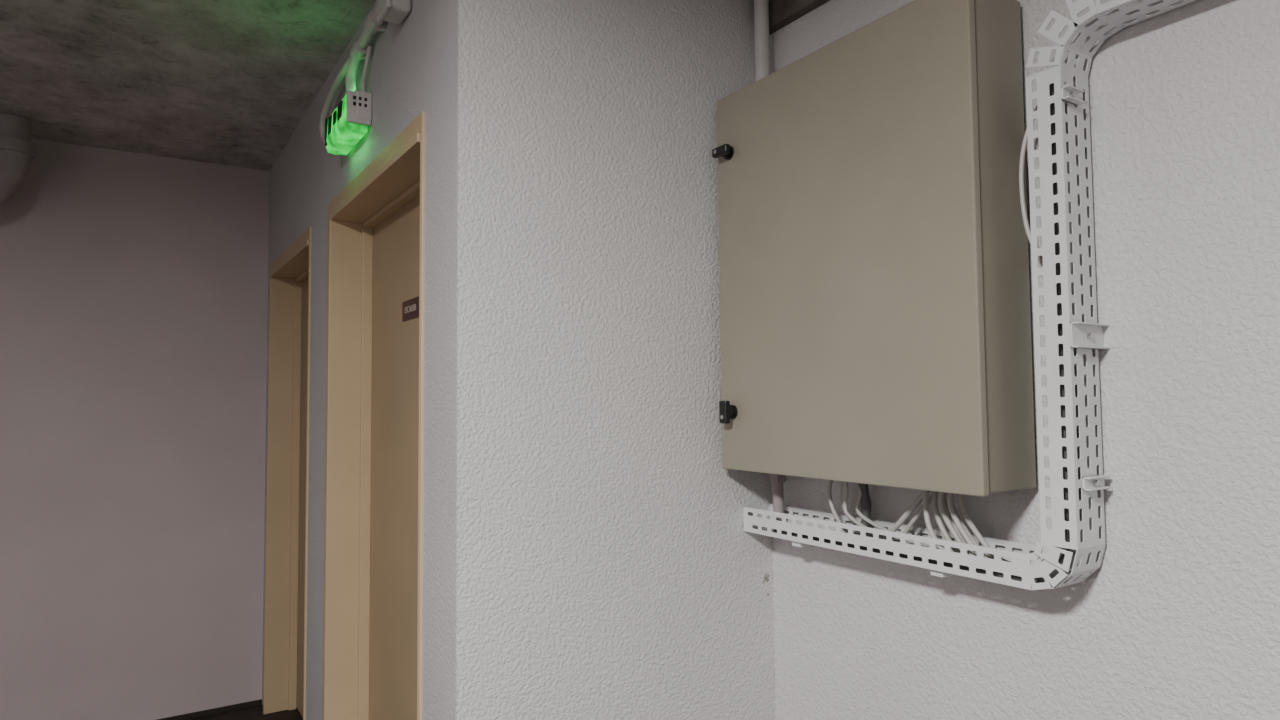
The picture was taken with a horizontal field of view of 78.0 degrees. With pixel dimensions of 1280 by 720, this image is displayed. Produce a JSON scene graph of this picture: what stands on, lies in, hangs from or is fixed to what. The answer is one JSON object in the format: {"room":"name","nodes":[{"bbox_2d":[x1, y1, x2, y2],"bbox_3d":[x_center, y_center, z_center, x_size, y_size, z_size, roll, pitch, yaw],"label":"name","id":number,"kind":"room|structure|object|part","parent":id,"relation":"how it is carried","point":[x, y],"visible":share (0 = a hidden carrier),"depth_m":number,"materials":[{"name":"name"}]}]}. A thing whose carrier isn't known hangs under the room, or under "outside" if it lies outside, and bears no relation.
{"room":"basement corridor","nodes":[
{"label":"basement corridor","id":0,"kind":"room"},
{"bbox_2d":[0,138,269,719],"bbox_3d":[-2.879,0.322,3.094,2.961,2.512,0.120,1,-3,-33],"label":"wall","id":1,"kind":"structure","parent":0,"point":[134,286],"depth_m":3.45,"materials":[{"name":"paint"}]},
{"bbox_2d":[157,699,261,719],"bbox_3d":[-2.916,1.562,2.922,2.761,0.020,0.012,1,-3,-33],"label":"baseboard","id":2,"kind":"structure","parent":1,"relation":"attached to","point":[255,702],"depth_m":3.56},
{"bbox_2d":[0,0,375,170],"bbox_3d":[-0.761,-1.138,0.591,3.723,0.120,6.514,1,-3,-33],"label":"ceiling","id":3,"kind":"structure","parent":0,"point":[223,82],"depth_m":2.63,"materials":[{"name":"concrete"}]},
{"bbox_2d":[0,112,36,204],"bbox_3d":[-2.799,-0.753,2.830,1.016,0.391,0.169,1,-3,-33],"label":"drain pipe","id":4,"kind":"object","parent":3,"relation":"attached to","point":[17,150],"visible":1,"depth_m":3.02,"materials":[{"name":"grey plastic"}]},
{"bbox_2d":[185,704,302,719],"bbox_3d":[-0.739,1.481,0.461,3.723,0.100,6.514,1,-3,-33],"label":"floor","id":5,"kind":"structure","parent":0,"point":[253,712],"depth_m":3.54,"materials":[{"name":"black"}]},
{"bbox_2d":[262,0,457,719],"bbox_3d":[-0.987,0.288,2.719,0.200,2.512,2.573,1,-3,-33],"label":"wall","id":6,"kind":"structure","parent":0,"point":[413,66],"depth_m":1.83,"materials":[{"name":"white paint"}]},
{"bbox_2d":[263,227,311,719],"bbox_3d":[-1.410,0.554,3.288,0.147,2.043,0.967,1,-3,-33],"label":"frame","id":7,"kind":"object","parent":6,"relation":"attached to","point":[287,273],"visible":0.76,"depth_m":3.62,"materials":[{"name":"beige paint"}]},
{"bbox_2d":[296,278,307,717],"bbox_3d":[-1.331,0.577,3.316,0.040,1.984,0.903,1,-3,-33],"label":"leaf","id":8,"kind":"object","parent":6,"relation":"attached to","point":[304,314],"visible":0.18,"depth_m":3.59,"materials":[{"name":"brown wood"}]},
{"bbox_2d":[325,90,371,154],"bbox_3d":[-0.850,-0.685,2.295,0.072,0.110,0.276,1,-3,-33],"label":"light","id":9,"kind":"object","parent":6,"relation":"attached to","point":[349,122],"visible":1,"depth_m":2.20,"materials":[{"name":"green plastic"}]},
{"bbox_2d":[319,5,385,144],"bbox_3d":[-0.839,-0.794,2.303,0.050,0.221,0.748,1,-3,-33],"label":"conduit","id":10,"kind":"object","parent":6,"relation":"attached to","point":[361,49],"visible":0.7,"depth_m":2.24,"materials":[{"name":"white plastic"}]},
{"bbox_2d":[322,111,424,719],"bbox_3d":[-0.706,0.486,2.208,0.147,2.061,1.009,1,-3,-33],"label":"frame","id":11,"kind":"object","parent":6,"relation":"attached to","point":[395,177],"visible":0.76,"depth_m":2.56,"materials":[{"name":"beige paint"}]},
{"bbox_2d":[377,0,410,23],"bbox_3d":[-0.572,-0.926,1.885,0.062,0.182,0.258,1,-3,-33],"label":"junction box","id":12,"kind":"object","parent":6,"relation":"attached to","point":[393,11],"visible":1,"depth_m":1.90,"materials":[{"name":"white plastic"}]},
{"bbox_3d":[-0.619,-0.881,1.910,0.012,0.096,0.096,1,-3,-33],"label":"lid","id":13,"kind":"part","parent":12,"relation":"part of","materials":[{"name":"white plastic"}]},
{"bbox_2d":[369,195,419,719],"bbox_3d":[-0.627,0.508,2.237,0.040,2.002,0.943,1,-3,-33],"label":"leaf","id":14,"kind":"object","parent":6,"relation":"attached to","point":[396,239],"visible":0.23,"depth_m":2.38,"materials":[{"name":"brown wood"}]},
{"bbox_2d":[402,296,418,321],"bbox_3d":[-0.651,-0.147,2.257,0.004,0.058,0.185,1,-3,-33],"label":"door sign","id":15,"kind":"object","parent":14,"relation":"attached to","point":[410,308],"visible":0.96,"depth_m":2.27,"materials":[{"name":"brown plastic"}]},
{"bbox_2d":[456,0,775,719],"bbox_3d":[-0.015,0.235,1.815,0.842,2.512,0.006,1,-3,-33],"label":"wall pier","id":16,"kind":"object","parent":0,"point":[608,567],"depth_m":1.77,"materials":[{"name":"white paint"}]},
{"bbox_2d":[769,0,829,34],"bbox_3d":[0.682,-0.964,1.535,0.028,0.157,1.335,1,-3,-33],"label":"ceiling beam","id":17,"kind":"structure","parent":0,"point":[782,13],"depth_m":1.99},
{"bbox_2d":[769,0,1279,719],"bbox_3d":[1.462,0.153,0.431,0.120,2.512,3.941,1,-3,-33],"label":"wall","id":18,"kind":"structure","parent":0,"point":[1178,618],"depth_m":1.30,"materials":[{"name":"white paint"}]},
{"bbox_2d":[712,0,1035,496],"bbox_3d":[0.448,-0.205,1.690,0.220,0.910,0.700,1,-3,-33],"label":"electrical cabinet","id":19,"kind":"object","parent":18,"relation":"attached to","point":[875,316],"visible":1,"depth_m":1.52,"materials":[{"name":"beige metal"}]},
{"bbox_2d":[754,0,769,81],"bbox_3d":[0.311,-0.830,2.014,0.048,0.372,0.048,1,-3,-33],"label":"conduit","id":20,"kind":"object","parent":19,"relation":"attached to","point":[761,7],"visible":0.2,"depth_m":2.00,"materials":[{"name":"white plastic"}]},
{"bbox_2d":[1019,106,1042,265],"bbox_3d":[0.708,-0.309,1.408,0.010,0.321,0.062,2,-4,-43],"label":"loose cable","id":21,"kind":"object","parent":19,"relation":"attached to","point":[1025,139],"visible":0.51,"depth_m":1.42,"materials":[{"name":"white plastic"}]},
{"bbox_2d":[743,0,1195,589],"bbox_3d":[1.037,-0.131,0.882,0.110,1.022,2.733,1,-3,-33],"label":"cable tray","id":22,"kind":"object","parent":18,"relation":"attached to","point":[1082,332],"visible":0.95,"depth_m":1.34,"materials":[{"name":"white metal"}]},
{"bbox_2d":[769,474,785,531],"bbox_3d":[0.340,0.344,1.941,0.044,0.161,0.044,1,-3,-33],"label":"conduit","id":23,"kind":"object","parent":22,"relation":"attached to","point":[778,492],"visible":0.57,"depth_m":1.93,"materials":[{"name":"grey plastic"}]},
{"bbox_2d":[774,83,1081,582],"bbox_3d":[0.536,-0.028,1.644,0.080,0.869,0.717,1,-3,-33],"label":"cable bundle","id":24,"kind":"object","parent":22,"relation":"in","point":[961,534],"visible":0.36,"depth_m":1.50,"materials":[{"name":"white plastic"}]}
]}

